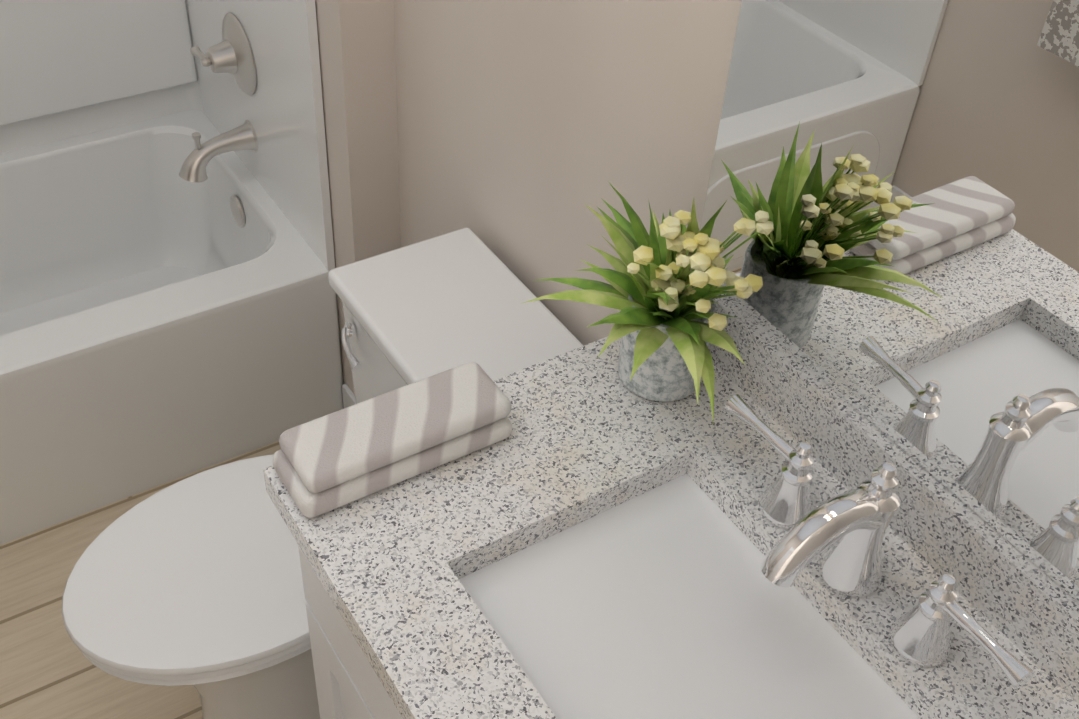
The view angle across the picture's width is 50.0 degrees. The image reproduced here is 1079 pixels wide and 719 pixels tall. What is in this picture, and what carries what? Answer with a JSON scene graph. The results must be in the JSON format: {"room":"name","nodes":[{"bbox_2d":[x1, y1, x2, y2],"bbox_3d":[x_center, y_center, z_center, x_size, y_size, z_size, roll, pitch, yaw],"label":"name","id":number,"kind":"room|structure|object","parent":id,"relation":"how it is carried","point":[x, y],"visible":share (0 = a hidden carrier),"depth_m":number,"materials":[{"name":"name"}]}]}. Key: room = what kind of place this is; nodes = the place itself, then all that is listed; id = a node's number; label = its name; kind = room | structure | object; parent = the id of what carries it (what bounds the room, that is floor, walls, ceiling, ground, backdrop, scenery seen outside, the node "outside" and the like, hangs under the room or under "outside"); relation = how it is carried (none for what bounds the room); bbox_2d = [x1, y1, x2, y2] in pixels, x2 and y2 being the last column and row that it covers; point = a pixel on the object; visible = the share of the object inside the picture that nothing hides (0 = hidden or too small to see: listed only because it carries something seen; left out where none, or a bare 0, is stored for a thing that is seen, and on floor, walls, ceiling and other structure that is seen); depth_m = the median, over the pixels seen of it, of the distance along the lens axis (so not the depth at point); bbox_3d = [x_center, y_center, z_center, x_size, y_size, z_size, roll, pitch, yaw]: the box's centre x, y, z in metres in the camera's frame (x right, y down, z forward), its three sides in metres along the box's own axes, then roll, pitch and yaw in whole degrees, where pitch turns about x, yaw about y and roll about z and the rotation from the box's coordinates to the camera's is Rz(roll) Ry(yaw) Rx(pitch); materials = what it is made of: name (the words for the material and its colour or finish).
{"room":"bathroom","nodes":[
{"label":"bathroom","id":0,"kind":"room"},
{"bbox_2d":[0,441,280,718],"bbox_3d":[-0.743,0.696,2.007,1.830,0.050,2.812,-21,48,-26],"label":"floor","id":1,"kind":"structure","parent":0,"point":[49,669],"depth_m":2.14,"materials":[{"name":"brown wood"}]},
{"bbox_2d":[0,0,343,544],"bbox_3d":[-1.216,-0.673,1.793,1.524,2.220,0.758,-21,48,-26],"label":"bathtub","id":2,"kind":"object","parent":1,"relation":"on","point":[168,306],"visible":1,"depth_m":2.45,"materials":[{"name":"white ceramic"}]},
{"bbox_2d":[62,227,583,718],"bbox_3d":[-0.355,0.305,1.881,0.790,0.745,0.436,-21,48,-26],"label":"toilet","id":3,"kind":"object","parent":1,"relation":"on","point":[196,581],"visible":0.48,"depth_m":1.75,"materials":[{"name":"white ceramic"}]},
{"bbox_2d":[263,294,1078,718],"bbox_3d":[0.170,0.590,1.357,0.581,1.076,0.962,-21,48,-26],"label":"bathroom vanity","id":4,"kind":"object","parent":1,"relation":"on","point":[785,534],"visible":0.98,"depth_m":1.21,"materials":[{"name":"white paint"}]},
{"bbox_2d":[273,362,511,517],"bbox_3d":[-0.160,0.085,1.286,0.260,0.056,0.095,-21,48,-26],"label":"folded towel","id":5,"kind":"object","parent":4,"relation":"on","point":[333,460],"visible":1,"depth_m":1.26,"materials":[{"name":"white fabric"}]},
{"bbox_2d":[523,183,773,419],"bbox_3d":[0.106,-0.071,1.284,0.273,0.323,0.379,-21,48,-26],"label":"potted plant","id":6,"kind":"object","parent":4,"relation":"on","point":[662,291],"visible":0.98,"depth_m":1.29,"materials":[{"name":"green plant"}]},
{"bbox_2d":[315,0,400,394],"bbox_3d":[-0.460,-1.010,2.070,0.200,2.440,0.844,-21,48,-26],"label":"wall","id":7,"kind":"structure","parent":0,"point":[356,46],"depth_m":2.09,"materials":[{"name":"paint"}]},
{"bbox_2d":[342,384,355,407],"bbox_3d":[-0.763,0.613,1.986,1.630,0.100,1.006,-21,48,-26],"label":"baseboard","id":8,"kind":"structure","parent":7,"relation":"attached to","point":[349,400],"depth_m":2.56,"materials":[{"name":"white paint"}]},
{"bbox_2d":[394,0,741,344],"bbox_3d":[0.283,-0.263,1.297,0.100,2.440,1.768,-21,48,-26],"label":"wall","id":9,"kind":"structure","parent":0,"point":[528,130],"depth_m":1.66,"materials":[{"name":"paint"}]},
{"bbox_2d":[700,0,1078,601],"bbox_3d":[0.475,-0.222,0.828,0.005,1.018,0.935,-21,48,-26],"label":"mirror","id":10,"kind":"object","parent":9,"relation":"attached to","point":[904,174],"visible":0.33,"depth_m":1.11,"materials":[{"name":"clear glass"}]}
]}

